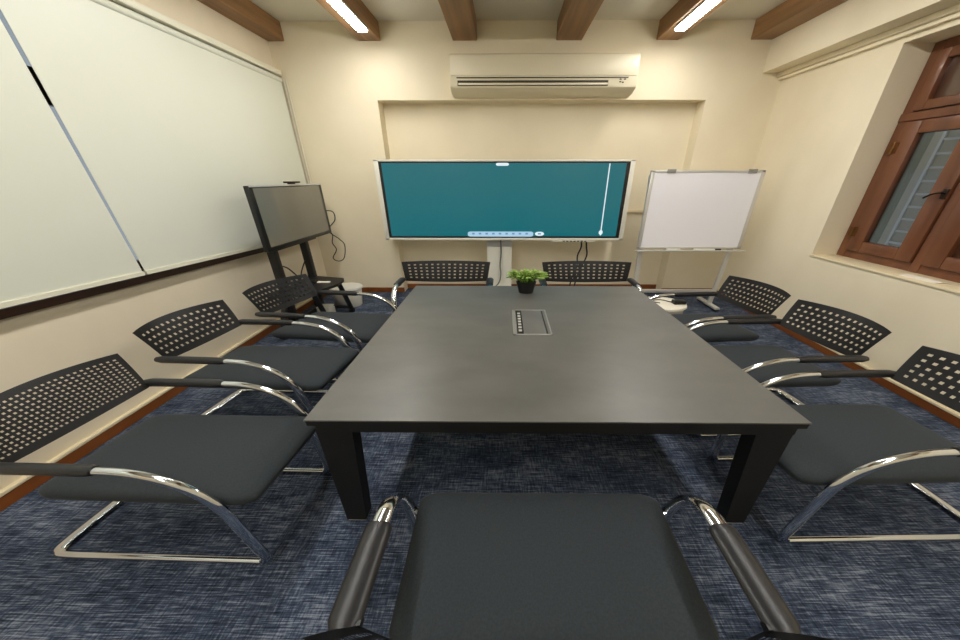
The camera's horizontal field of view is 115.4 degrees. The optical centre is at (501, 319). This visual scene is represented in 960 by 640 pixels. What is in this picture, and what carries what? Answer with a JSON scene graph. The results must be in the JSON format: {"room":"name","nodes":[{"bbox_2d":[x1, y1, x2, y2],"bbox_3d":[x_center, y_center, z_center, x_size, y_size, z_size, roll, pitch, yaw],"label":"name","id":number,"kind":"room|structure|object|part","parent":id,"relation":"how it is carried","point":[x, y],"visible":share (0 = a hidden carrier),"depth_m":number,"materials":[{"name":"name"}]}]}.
{"room":"meeting room","nodes":[
{"label":"meeting room","id":0,"kind":"room"},
{"bbox_2d":[0,0,326,489],"bbox_3d":[-2.938,-0.617,1.350,0.300,3.310,6.320,0,25,0],"label":"wall","id":1,"kind":"structure","parent":0,"point":[35,344],"depth_m":2.31,"materials":[{"name":"beige paint"}]},
{"bbox_2d":[0,10,315,319],"bbox_3d":[-2.872,-0.752,1.385,0.270,1.795,5.900,0,25,0],"label":"window","id":2,"kind":"structure","parent":1,"relation":"in","point":[7,312],"depth_m":2.06,"materials":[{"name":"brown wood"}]},
{"bbox_3d":[-2.981,-0.867,1.471,0.010,1.660,5.150,0,25,0],"label":"pane","id":3,"kind":"part","parent":2,"relation":"part of","materials":[{"name":"clear glass"}]},
{"bbox_2d":[0,19,144,308],"bbox_3d":[-2.744,-0.452,0.363,0.097,1.841,3.404,0,25,0],"label":"roller blind","id":4,"kind":"object","parent":2,"relation":"attached to","point":[58,236],"visible":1,"depth_m":1.79,"materials":[{"name":"white fabric"}]},
{"bbox_3d":[-2.721,0.311,0.723,0.024,0.154,3.400,0,25,0],"label":"rail","id":5,"kind":"part","parent":4,"relation":"part of","materials":[{"name":"white metal"}]},
{"bbox_3d":[-2.975,-0.867,1.471,0.062,1.660,5.150,0,25,0],"label":"frame","id":6,"kind":"part","parent":2,"relation":"part of","materials":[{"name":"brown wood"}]},
{"bbox_2d":[0,0,310,273],"bbox_3d":[-2.705,-1.635,2.990,0.128,1.928,2.434,0,25,0],"label":"roller blind","id":7,"kind":"object","parent":2,"relation":"attached to","point":[170,121],"visible":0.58,"depth_m":2.43,"materials":[{"name":"white fabric"}]},
{"bbox_3d":[-2.697,-0.819,3.384,0.024,0.115,2.342,0,25,0],"label":"rail","id":8,"kind":"part","parent":7,"relation":"part of","materials":[{"name":"white metal"}]},
{"bbox_3d":[-2.656,-2.191,4.063,0.050,1.664,0.017,0,25,0],"label":"pull cord","id":9,"kind":"part","parent":7,"relation":"part of","materials":[{"name":"white metal"}]},
{"bbox_3d":[-2.762,-0.052,1.713,0.050,0.250,5.900,0,25,0],"label":"sill","id":10,"kind":"part","parent":2,"relation":"part of","materials":[{"name":"brown wood"}]},
{"bbox_2d":[0,294,326,511],"bbox_3d":[-2.770,0.838,2.031,0.035,0.098,6.320,0,25,0],"label":"baseboard","id":11,"kind":"structure","parent":1,"relation":"attached to","point":[24,485],"depth_m":2.13,"materials":[{"name":"brown wood"}]},
{"bbox_2d":[0,288,959,639],"bbox_3d":[0.328,0.894,2.167,6.930,0.120,6.870,0,25,0],"label":"floor","id":12,"kind":"structure","parent":0,"point":[854,590],"depth_m":1.57,"materials":[{"name":"blue carpet"}]},
{"bbox_2d":[0,353,329,564],"bbox_3d":[-1.606,0.673,1.508,1.201,0.840,0.609,0,25,0],"label":"chair","id":13,"kind":"object","parent":12,"relation":"on","point":[215,462],"visible":0.96,"depth_m":1.43,"materials":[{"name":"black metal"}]},
{"bbox_3d":[-1.779,0.575,1.167,0.436,0.045,0.044,1,25,1],"label":"armrest","id":14,"kind":"part","parent":13,"relation":"part of","materials":[{"name":"black plastic"}]},
{"bbox_3d":[-2.038,0.387,1.386,0.194,0.218,0.549,2,25,4],"label":"backrest","id":15,"kind":"part","parent":13,"relation":"part of","materials":[{"name":"black plastic"}]},
{"bbox_3d":[-1.507,0.657,1.496,0.999,0.070,0.503,0,25,0],"label":"seat","id":16,"kind":"part","parent":13,"relation":"part of","materials":[{"name":"fabric"}]},
{"bbox_3d":[-1.737,0.344,1.658,0.436,0.045,0.044,1,25,1],"label":"armrest","id":17,"kind":"part","parent":13,"relation":"part of","materials":[{"name":"black plastic"}]},
{"bbox_2d":[133,300,358,414],"bbox_3d":[-1.719,0.346,2.207,1.222,0.840,0.603,0,25,0],"label":"chair","id":18,"kind":"object","parent":12,"relation":"on","point":[300,371],"visible":0.8,"depth_m":2.10,"materials":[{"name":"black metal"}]},
{"bbox_3d":[-2.150,0.058,2.088,0.192,0.218,0.552,4,25,8],"label":"backrest","id":19,"kind":"part","parent":18,"relation":"part of","materials":[{"name":"black plastic"}]},
{"bbox_3d":[-1.911,0.248,1.864,0.437,0.045,0.044,1,25,2],"label":"armrest","id":20,"kind":"part","parent":18,"relation":"part of","materials":[{"name":"black plastic"}]},
{"bbox_3d":[-1.831,0.017,2.355,0.437,0.045,0.044,1,25,2],"label":"armrest","id":21,"kind":"part","parent":18,"relation":"part of","materials":[{"name":"black plastic"}]},
{"bbox_3d":[-1.621,0.332,2.189,1.025,0.070,0.516,0,25,0],"label":"seat","id":22,"kind":"part","parent":18,"relation":"part of","materials":[{"name":"fabric"}]},
{"bbox_3d":[-1.736,0.425,2.240,1.189,0.667,0.596,0,25,0],"label":"frame","id":23,"kind":"part","parent":18,"relation":"part of","materials":[{"name":"silver metal"}]},
{"bbox_2d":[243,183,354,338],"bbox_3d":[-2.270,-0.752,3.639,0.584,1.605,1.210,0,25,0],"label":"television","id":24,"kind":"object","parent":12,"relation":"on","point":[284,215],"visible":0.79,"depth_m":3.37,"materials":[{"name":"black plastic"}]},
{"bbox_3d":[-2.463,-0.529,3.353,0.080,1.250,0.070,0,25,0],"label":"post","id":25,"kind":"part","parent":24,"relation":"part of","materials":[{"name":"black metal"}]},
{"bbox_3d":[-2.445,-0.049,3.407,0.062,0.429,0.188,11,27,23],"label":"leg","id":26,"kind":"part","parent":24,"relation":"part of","materials":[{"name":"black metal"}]},
{"bbox_2d":[283,181,299,183],"bbox_3d":[-2.305,-1.514,3.342,0.090,0.028,0.180,0,25,0],"label":"webcam","id":27,"kind":"object","parent":24,"relation":"on","point":[287,182],"visible":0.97,"depth_m":3.31,"materials":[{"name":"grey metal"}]},
{"bbox_2d":[283,260,304,279],"bbox_3d":[-2.526,-0.595,3.730,0.043,0.238,0.262,18,31,33],"label":"cable","id":28,"kind":"object","parent":24,"relation":"on","point":[304,260],"visible":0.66,"depth_m":3.74,"materials":[{"name":"black plastic"}]},
{"bbox_2d":[267,276,343,298],"bbox_3d":[-2.259,-0.403,3.637,0.545,0.030,0.790,0,25,0],"label":"shelf","id":29,"kind":"object","parent":24,"relation":"attached to","point":[335,281],"depth_m":3.69,"materials":[{"name":"black metal"}]},
{"bbox_3d":[-2.459,-0.767,3.860,0.080,1.250,0.070,0,25,0],"label":"post","id":30,"kind":"part","parent":24,"relation":"part of","materials":[{"name":"black metal"}]},
{"bbox_3d":[-2.128,-0.135,3.590,0.076,0.430,0.182,0,25,0],"label":"leg","id":31,"kind":"part","parent":24,"relation":"part of","materials":[{"name":"black metal"}]},
{"bbox_2d":[327,210,345,260],"bbox_3d":[-2.389,-1.168,4.269,0.204,0.743,0.256,0,25,0],"label":"loose cable","id":32,"kind":"object","parent":24,"relation":"hanging from","point":[327,210],"visible":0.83,"depth_m":4.38,"materials":[{"name":"black plastic"}]},
{"bbox_3d":[-2.030,-0.303,3.947,0.065,0.438,0.272,-4,25,-8],"label":"leg","id":33,"kind":"part","parent":24,"relation":"part of","materials":[{"name":"black metal"}]},
{"bbox_2d":[242,274,396,380],"bbox_3d":[-1.553,0.066,2.802,1.256,0.840,0.602,3,25,6],"label":"chair","id":34,"kind":"object","parent":12,"relation":"on","point":[359,328],"visible":0.67,"depth_m":2.68,"materials":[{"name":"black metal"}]},
{"bbox_3d":[-1.978,-0.234,2.710,0.186,0.218,0.575,9,27,18],"label":"backrest","id":35,"kind":"part","parent":34,"relation":"part of","materials":[{"name":"black plastic"}]},
{"bbox_3d":[-1.799,-0.039,2.475,0.438,0.045,0.045,2,25,5],"label":"armrest","id":36,"kind":"part","parent":34,"relation":"part of","materials":[{"name":"black plastic"}]},
{"bbox_3d":[-1.455,0.051,2.788,1.063,0.070,0.500,2,25,5],"label":"seat","id":37,"kind":"part","parent":34,"relation":"part of","materials":[{"name":"fabric"}]},
{"bbox_3d":[-1.606,-0.266,2.959,0.438,0.045,0.045,2,25,5],"label":"armrest","id":38,"kind":"part","parent":34,"relation":"part of","materials":[{"name":"black"}]},
{"bbox_3d":[-1.567,0.143,2.841,1.233,0.667,0.581,2,25,5],"label":"frame","id":39,"kind":"part","parent":34,"relation":"part of","materials":[{"name":"silver metal"}]},
{"bbox_2d":[316,304,335,311],"bbox_3d":[-2.310,-0.119,4.002,0.180,0.153,0.150,0,25,0],"label":"plastic box","id":40,"kind":"object","parent":12,"relation":"on","point":[328,307],"visible":0.5,"depth_m":3.96,"materials":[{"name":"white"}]},
{"bbox_3d":[-2.310,-0.182,3.973,0.170,0.015,0.140,0,25,0],"label":"lid","id":41,"kind":"part","parent":40,"relation":"part of","materials":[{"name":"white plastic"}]},
{"bbox_2d":[329,283,362,306],"bbox_3d":[-2.197,-0.353,4.339,0.462,0.290,0.336,0,25,0],"label":"waste bin","id":42,"kind":"object","parent":12,"relation":"on","point":[356,301],"visible":0.59,"depth_m":4.25,"materials":[{"name":"white plastic"}]},
{"bbox_3d":[-2.197,-0.468,4.285,0.462,0.037,0.336,0,25,0],"label":"lid","id":43,"kind":"part","parent":42,"relation":"part of","materials":[{"name":"white plastic"}]},
{"bbox_2d":[391,261,493,312],"bbox_3d":[-0.610,-0.167,3.300,1.047,0.840,0.587,0,25,0],"label":"chair","id":44,"kind":"object","parent":12,"relation":"on","point":[489,281],"visible":0.41,"depth_m":3.36,"materials":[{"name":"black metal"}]},
{"bbox_3d":[-1.093,-0.413,3.272,0.079,0.045,0.218,0,25,0],"label":"armrest","id":45,"kind":"part","parent":44,"relation":"part of","materials":[{"name":"black"}]},
{"bbox_3d":[-0.610,-0.093,3.345,1.021,0.667,0.567,0,25,0],"label":"frame","id":46,"kind":"part","parent":44,"relation":"part of","materials":[{"name":"silver metal"}]},
{"bbox_3d":[-0.608,-0.540,3.362,0.975,0.218,0.097,0,25,0],"label":"backrest","id":47,"kind":"part","parent":44,"relation":"part of","materials":[{"name":"black plastic"}]},
{"bbox_3d":[-0.125,-0.409,3.265,0.079,0.045,0.218,0,25,0],"label":"armrest","id":48,"kind":"part","parent":44,"relation":"part of","materials":[{"name":"black"}]},
{"bbox_2d":[373,160,635,285],"bbox_3d":[0.030,-1.187,4.248,3.311,1.874,0.500,0,25,0],"label":"display","id":49,"kind":"object","parent":12,"relation":"on","point":[492,201],"visible":0.93,"depth_m":4.01,"materials":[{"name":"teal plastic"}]},
{"bbox_2d":[496,240,501,285],"bbox_3d":[-0.108,-0.789,4.445,0.224,0.808,0.029,-3,25,-6],"label":"power cable","id":50,"kind":"object","parent":49,"relation":"hanging from","point":[500,240],"visible":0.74,"depth_m":4.40,"materials":[{"name":"grey plastic"}]},
{"bbox_3d":[0.033,-1.581,4.054,3.305,0.996,0.095,0,25,0],"label":"frame","id":51,"kind":"part","parent":49,"relation":"part of","materials":[{"name":"white plastic"}]},
{"bbox_2d":[569,242,581,285],"bbox_3d":[1.071,-0.731,4.434,0.137,0.829,0.027,6,26,13],"label":"cable","id":52,"kind":"object","parent":49,"relation":"hanging from","point":[581,242],"visible":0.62,"depth_m":4.33,"materials":[{"name":"black plastic"}]},
{"bbox_2d":[574,242,587,285],"bbox_3d":[1.153,-0.731,4.433,0.160,0.829,0.036,4,25,8],"label":"cable","id":53,"kind":"object","parent":49,"relation":"hanging from","point":[586,242],"visible":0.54,"depth_m":4.32,"materials":[{"name":"black plastic"}]},
{"bbox_2d":[303,286,811,522],"bbox_3d":[0.238,0.387,2.234,2.141,0.739,1.770,0,25,0],"label":"conference table","id":54,"kind":"object","parent":12,"relation":"on","point":[448,359],"visible":0.94,"depth_m":1.55,"materials":[{"name":"black"}]},
{"bbox_3d":[-0.749,0.760,1.518,0.165,0.650,0.070,0,25,0],"label":"leg","id":55,"kind":"part","parent":54,"relation":"part of","materials":[{"name":"black"}]},
{"bbox_2d":[506,269,548,293],"bbox_3d":[0.232,-0.342,2.665,0.394,0.214,0.200,0,25,0],"label":"potted plant","id":56,"kind":"object","parent":54,"relation":"on","point":[526,282],"visible":1,"depth_m":2.64,"materials":[{"name":"green plant"}]},
{"bbox_3d":[0.219,-0.293,2.688,0.180,0.105,0.094,0,25,0],"label":"pot","id":57,"kind":"part","parent":56,"relation":"part of","materials":[{"name":"black plastic"}]},
{"bbox_2d":[512,310,552,334],"bbox_3d":[0.208,0.018,2.171,0.260,0.024,0.416,0,25,0],"label":"box","id":58,"kind":"object","parent":54,"relation":"in","point":[524,322],"visible":0.8,"depth_m":2.13,"materials":[{"name":"grey metal"}]},
{"bbox_3d":[1.211,0.767,1.503,0.165,0.650,0.070,0,25,0],"label":"leg","id":59,"kind":"part","parent":54,"relation":"part of","materials":[{"name":"black"}]},
{"bbox_2d":[301,492,833,639],"bbox_3d":[0.154,0.908,1.007,1.189,0.840,0.675,0,25,0],"label":"chair","id":60,"kind":"object","parent":12,"relation":"on","point":[478,566],"visible":1,"depth_m":0.98,"materials":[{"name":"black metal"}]},
{"bbox_3d":[-0.396,0.716,0.866,0.090,0.045,0.258,0,25,0],"label":"armrest","id":61,"kind":"part","parent":60,"relation":"part of","materials":[{"name":"black"}]},
{"bbox_3d":[0.155,0.972,1.075,1.159,0.667,0.567,0,25,0],"label":"frame","id":62,"kind":"part","parent":60,"relation":"part of","materials":[{"name":"silver metal"}]},
{"bbox_3d":[0.155,0.850,1.085,0.998,0.070,0.486,0,25,0],"label":"seat","id":63,"kind":"part","parent":60,"relation":"part of","materials":[{"name":"fabric"}]},
{"bbox_3d":[0.152,0.733,0.649,1.107,0.218,0.175,0,25,0],"label":"backrest","id":64,"kind":"part","parent":60,"relation":"part of","materials":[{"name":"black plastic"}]},
{"bbox_3d":[0.703,0.720,0.858,0.090,0.045,0.258,0,25,0],"label":"armrest","id":65,"kind":"part","parent":60,"relation":"part of","materials":[{"name":"black"}]},
{"bbox_2d":[538,261,643,293],"bbox_3d":[0.930,-0.162,3.288,1.047,0.840,0.587,0,25,0],"label":"chair","id":66,"kind":"object","parent":12,"relation":"on","point":[563,266],"visible":0.35,"depth_m":3.35,"materials":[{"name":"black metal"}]},
{"bbox_3d":[0.447,-0.407,3.260,0.079,0.045,0.218,0,25,0],"label":"armrest","id":67,"kind":"part","parent":66,"relation":"part of","materials":[{"name":"black"}]},
{"bbox_3d":[0.932,-0.535,3.351,0.975,0.218,0.097,0,25,0],"label":"backrest","id":68,"kind":"part","parent":66,"relation":"part of","materials":[{"name":"black plastic"}]},
{"bbox_3d":[0.930,-0.088,3.334,1.022,0.667,0.567,0,25,0],"label":"frame","id":69,"kind":"part","parent":66,"relation":"part of","materials":[{"name":"silver metal"}]},
{"bbox_3d":[1.415,-0.404,3.253,0.079,0.045,0.218,0,25,0],"label":"armrest","id":70,"kind":"part","parent":66,"relation":"part of","materials":[{"name":"black"}]},
{"bbox_2d":[654,297,686,313],"bbox_3d":[1.958,-0.088,3.763,0.588,0.300,0.451,0,25,0],"label":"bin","id":71,"kind":"object","parent":12,"relation":"on","point":[669,307],"visible":0.2,"depth_m":3.58,"materials":[{"name":"white plastic"}]},
{"bbox_2d":[671,299,686,304],"bbox_3d":[2.128,-0.218,3.634,0.140,0.042,0.080,0,25,0],"label":"case","id":72,"kind":"object","parent":71,"relation":"on","point":[674,301],"visible":1,"depth_m":3.61,"materials":[{"name":"black plastic"}]},
{"bbox_2d":[633,169,765,311],"bbox_3d":[2.438,-1.002,3.992,1.380,1.764,0.440,0,25,0],"label":"whiteboard","id":73,"kind":"object","parent":12,"relation":"on","point":[683,209],"visible":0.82,"depth_m":3.76,"materials":[{"name":"white metal"}]},
{"bbox_3d":[1.833,-0.988,3.975,0.126,1.652,0.030,0,25,0],"label":"leg","id":74,"kind":"part","parent":73,"relation":"part of","materials":[{"name":"silver metal"}]},
{"bbox_2d":[635,250,744,251],"bbox_3d":[2.437,-0.901,3.926,1.380,0.022,0.070,0,25,0],"label":"tray","id":75,"kind":"object","parent":73,"relation":"on","point":[635,250],"depth_m":3.89,"materials":[{"name":"silver metal"}]},
{"bbox_3d":[2.438,-1.350,3.764,1.340,0.917,0.030,0,25,0],"label":"board frame","id":76,"kind":"part","parent":73,"relation":"part of","materials":[{"name":"silver metal"}]},
{"bbox_3d":[3.013,-0.983,3.966,0.166,1.652,0.030,0,25,0],"label":"leg","id":77,"kind":"part","parent":73,"relation":"part of","materials":[{"name":"silver metal"}]},
{"bbox_2d":[649,275,790,341],"bbox_3d":[1.779,0.079,2.774,1.247,0.840,0.614,0,25,0],"label":"chair","id":78,"kind":"object","parent":12,"relation":"on","point":[718,332],"visible":0.51,"depth_m":2.63,"materials":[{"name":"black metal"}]},
{"bbox_3d":[1.794,0.159,2.808,1.217,0.667,0.606,0,25,0],"label":"frame","id":79,"kind":"part","parent":78,"relation":"part of","materials":[{"name":"silver metal"}]},
{"bbox_3d":[1.876,-0.249,2.923,0.438,0.045,0.045,-1,25,-2],"label":"armrest","id":80,"kind":"part","parent":78,"relation":"part of","materials":[{"name":"black"}]},
{"bbox_3d":[1.681,0.064,2.761,1.028,0.070,0.496,-1,25,-3],"label":"seat","id":81,"kind":"part","parent":78,"relation":"part of","materials":[{"name":"fabric"}]},
{"bbox_3d":[1.986,-0.019,2.433,0.438,0.045,0.045,-1,25,-2],"label":"armrest","id":82,"kind":"part","parent":78,"relation":"part of","materials":[{"name":"black plastic"}]},
{"bbox_3d":[2.209,-0.209,2.657,0.191,0.218,0.557,-5,26,-10],"label":"backrest","id":83,"kind":"part","parent":78,"relation":"part of","materials":[{"name":"black plastic"}]},
{"bbox_2d":[689,299,891,436],"bbox_3d":[1.860,0.339,2.221,1.222,0.840,0.603,0,25,0],"label":"chair","id":84,"kind":"object","parent":12,"relation":"on","point":[763,363],"visible":0.57,"depth_m":2.11,"materials":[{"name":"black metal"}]},
{"bbox_3d":[1.876,0.419,2.254,1.189,0.667,0.596,0,25,0],"label":"frame","id":85,"kind":"part","parent":84,"relation":"part of","materials":[{"name":"silver metal"}]},
{"bbox_3d":[1.976,0.011,2.367,0.437,0.045,0.044,-1,25,-1],"label":"armrest","id":86,"kind":"part","parent":84,"relation":"part of","materials":[{"name":"black plastic"}]},
{"bbox_3d":[1.761,0.325,2.205,1.025,0.070,0.516,0,25,0],"label":"seat","id":87,"kind":"part","parent":84,"relation":"part of","materials":[{"name":"fabric"}]},
{"bbox_3d":[2.047,0.242,1.876,0.437,0.045,0.044,-1,25,-1],"label":"armrest","id":88,"kind":"part","parent":84,"relation":"part of","materials":[{"name":"black plastic"}]},
{"bbox_3d":[2.291,0.054,2.096,0.192,0.218,0.552,-3,25,-7],"label":"backrest","id":89,"kind":"part","parent":84,"relation":"part of","materials":[{"name":"black plastic"}]},
{"bbox_2d":[708,346,959,543],"bbox_3d":[1.904,0.635,1.590,1.203,0.840,0.596,0,25,0],"label":"chair","id":90,"kind":"object","parent":12,"relation":"on","point":[844,445],"visible":0.84,"depth_m":1.52,"materials":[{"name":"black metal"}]},
{"bbox_3d":[2.035,0.308,1.735,0.436,0.045,0.044,0,25,-1],"label":"armrest","id":91,"kind":"part","parent":90,"relation":"part of","materials":[{"name":"black plastic"}]},
{"bbox_3d":[1.805,0.620,1.575,1.006,0.070,0.507,0,25,0],"label":"seat","id":92,"kind":"part","parent":90,"relation":"part of","materials":[{"name":"fabric"}]},
{"bbox_3d":[2.336,0.352,1.460,0.193,0.218,0.550,-2,25,-4],"label":"backrest","id":93,"kind":"part","parent":90,"relation":"part of","materials":[{"name":"black plastic"}]},
{"bbox_2d":[250,0,785,20],"bbox_3d":[0.328,-2.225,0.704,6.930,0.150,6.870,0,25,0],"label":"ceiling","id":94,"kind":"structure","parent":0,"point":[281,10],"depth_m":3.28,"materials":[{"name":"beige paint"}]},
{"bbox_2d":[197,0,283,40],"bbox_3d":[-2.688,-2.033,0.684,0.200,0.180,6.320,0,25,0],"label":"ceiling beam","id":95,"kind":"structure","parent":94,"relation":"attached to","point":[245,13],"depth_m":3.14,"materials":[{"name":"brown wood"}]},
{"bbox_2d":[316,0,379,40],"bbox_3d":[-1.578,-2.029,0.675,0.260,0.180,6.320,0,25,0],"label":"ceiling beam","id":96,"kind":"structure","parent":94,"relation":"attached to","point":[360,10],"depth_m":3.18,"materials":[{"name":"brown wood"}]},
{"bbox_2d":[327,0,367,31],"bbox_3d":[-1.521,-1.912,0.680,0.119,0.033,5.730,0,25,0],"label":"light bar","id":97,"kind":"object","parent":96,"relation":"attached to","point":[340,6],"visible":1,"depth_m":2.94,"materials":[{"name":"white plastic"}]},
{"bbox_2d":[438,0,476,40],"bbox_3d":[-0.456,-2.025,0.667,0.285,0.180,6.320,0,25,0],"label":"ceiling beam","id":98,"kind":"structure","parent":94,"relation":"attached to","point":[459,15],"depth_m":3.08,"materials":[{"name":"brown wood"}]},
{"bbox_2d":[556,0,603,39],"bbox_3d":[0.767,-2.021,0.658,0.300,0.180,6.320,0,25,0],"label":"ceiling beam","id":99,"kind":"structure","parent":94,"relation":"attached to","point":[575,17],"depth_m":3.08,"materials":[{"name":"brown wood"}]},
{"bbox_2d":[657,0,726,39],"bbox_3d":[1.914,-2.017,0.649,0.255,0.180,6.320,0,25,0],"label":"ceiling beam","id":100,"kind":"structure","parent":94,"relation":"attached to","point":[681,9],"depth_m":3.19,"materials":[{"name":"brown wood"}]},
{"bbox_2d":[674,0,720,30],"bbox_3d":[1.884,-1.900,0.654,0.119,0.033,5.730,0,25,0],"label":"light bar","id":101,"kind":"object","parent":100,"relation":"attached to","point":[705,6],"visible":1,"depth_m":2.94,"materials":[{"name":"white plastic"}]},
{"bbox_2d":[751,0,847,39],"bbox_3d":[3.009,-2.013,0.641,0.254,0.180,6.320,0,25,0],"label":"ceiling beam","id":102,"kind":"structure","parent":94,"relation":"attached to","point":[790,14],"depth_m":3.12,"materials":[{"name":"brown wood"}]},
{"bbox_2d":[268,19,780,290],"bbox_3d":[0.354,-2.022,4.345,6.830,3.310,0.350,0,25,0],"label":"wall","id":103,"kind":"structure","parent":0,"point":[703,99],"depth_m":4.00,"materials":[{"name":"beige paint"}]},
{"bbox_2d":[362,284,711,291],"bbox_3d":[0.329,-0.520,4.953,6.120,0.075,0.205,0,25,0],"label":"baseboard","id":104,"kind":"structure","parent":103,"relation":"attached to","point":[644,286],"depth_m":5.01,"materials":[{"name":"brown wood"}]},
{"bbox_2d":[449,53,640,97],"bbox_3d":[0.492,-2.901,3.603,2.190,0.382,0.239,0,25,0],"label":"air conditioner","id":105,"kind":"object","parent":103,"relation":"attached to","point":[482,75],"visible":1,"depth_m":3.52,"materials":[{"name":"beige plastic"}]},
{"bbox_2d":[457,80,607,85],"bbox_3d":[0.366,-2.779,3.557,1.760,0.050,0.033,0,25,0],"label":"outlet","id":106,"kind":"object","parent":105,"relation":"attached to","point":[459,82],"depth_m":3.54,"materials":[{"name":"white plastic"}]},
{"bbox_3d":[0.491,-2.919,3.479,2.160,0.180,0.010,0,25,0],"label":"panel","id":107,"kind":"part","parent":105,"relation":"part of","materials":[{"name":"beige plastic"}]},
{"bbox_2d":[627,210,642,212],"bbox_3d":[0.499,-1.627,4.529,4.120,0.040,0.030,0,25,0],"label":"ledge","id":108,"kind":"object","parent":103,"relation":"attached to","point":[628,211],"depth_m":4.51,"materials":[{"name":"beige"}]},
{"bbox_2d":[718,18,959,413],"bbox_3d":[3.562,-0.594,1.302,0.340,3.310,6.320,0,25,0],"label":"wall","id":109,"kind":"structure","parent":0,"point":[830,127],"depth_m":3.10,"materials":[{"name":"beige paint"}]},
{"bbox_2d":[716,289,959,428],"bbox_3d":[3.374,0.863,1.987,0.035,0.090,6.320,0,25,0],"label":"baseboard","id":110,"kind":"structure","parent":109,"relation":"attached to","point":[939,410],"depth_m":2.57,"materials":[{"name":"brown wood"}]},
{"bbox_2d":[763,0,959,72],"bbox_3d":[3.264,-1.872,0.705,0.255,0.490,6.320,0,25,0],"label":"soffit","id":111,"kind":"structure","parent":109,"relation":"attached to","point":[850,22],"depth_m":2.81,"materials":[{"name":"beige paint"}]},
{"bbox_2d":[776,3,959,80],"bbox_3d":[3.352,-1.616,0.825,0.080,0.075,6.320,0,25,0],"label":"trim","id":112,"kind":"structure","parent":109,"relation":"attached to","point":[951,13],"depth_m":2.68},
{"bbox_2d":[810,35,959,293],"bbox_3d":[3.562,-1.225,2.312,0.340,1.816,1.425,0,25,0],"label":"window","id":113,"kind":"structure","parent":109,"relation":"in","point":[906,220],"depth_m":2.64,"materials":[{"name":"brown wood"}]},
{"bbox_3d":[3.532,-0.412,2.694,0.280,0.020,1.425,0,25,0],"label":"sill","id":114,"kind":"part","parent":113,"relation":"part of","materials":[{"name":"beige"}]},
{"bbox_3d":[3.677,-1.147,2.716,0.075,1.140,0.558,0,25,0],"label":"sash","id":115,"kind":"part","parent":113,"relation":"part of","materials":[{"name":"brown wood"}]},
{"bbox_3d":[3.685,-1.147,2.716,0.006,0.960,0.328,0,25,0],"label":"pane","id":116,"kind":"part","parent":113,"relation":"part of","materials":[{"name":"clear glass"}]},
{"bbox_2d":[900,274,949,283],"bbox_3d":[3.490,-0.341,2.503,0.120,0.013,0.240,0,25,0],"label":"paper slip","id":117,"kind":"object","parent":113,"relation":"on","point":[924,279],"visible":1,"depth_m":2.49,"materials":[{"name":"beige paper"}]},
{"bbox_3d":[3.611,-1.051,2.525,0.054,0.082,0.124,0,25,0],"label":"handle","id":118,"kind":"part","parent":113,"relation":"part of","materials":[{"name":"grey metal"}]},
{"bbox_3d":[3.671,-0.874,2.134,0.075,1.140,0.567,0,25,0],"label":"sash","id":119,"kind":"part","parent":113,"relation":"part of","materials":[{"name":"brown wood"}]},
{"bbox_3d":[3.685,-1.928,2.350,0.006,0.305,0.428,0,25,0],"label":"pane","id":120,"kind":"part","parent":113,"relation":"part of","materials":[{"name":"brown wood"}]},
{"bbox_3d":[3.680,-0.874,2.134,0.006,0.960,0.337,0,25,0],"label":"pane","id":121,"kind":"part","parent":113,"relation":"part of","materials":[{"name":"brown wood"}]}
]}

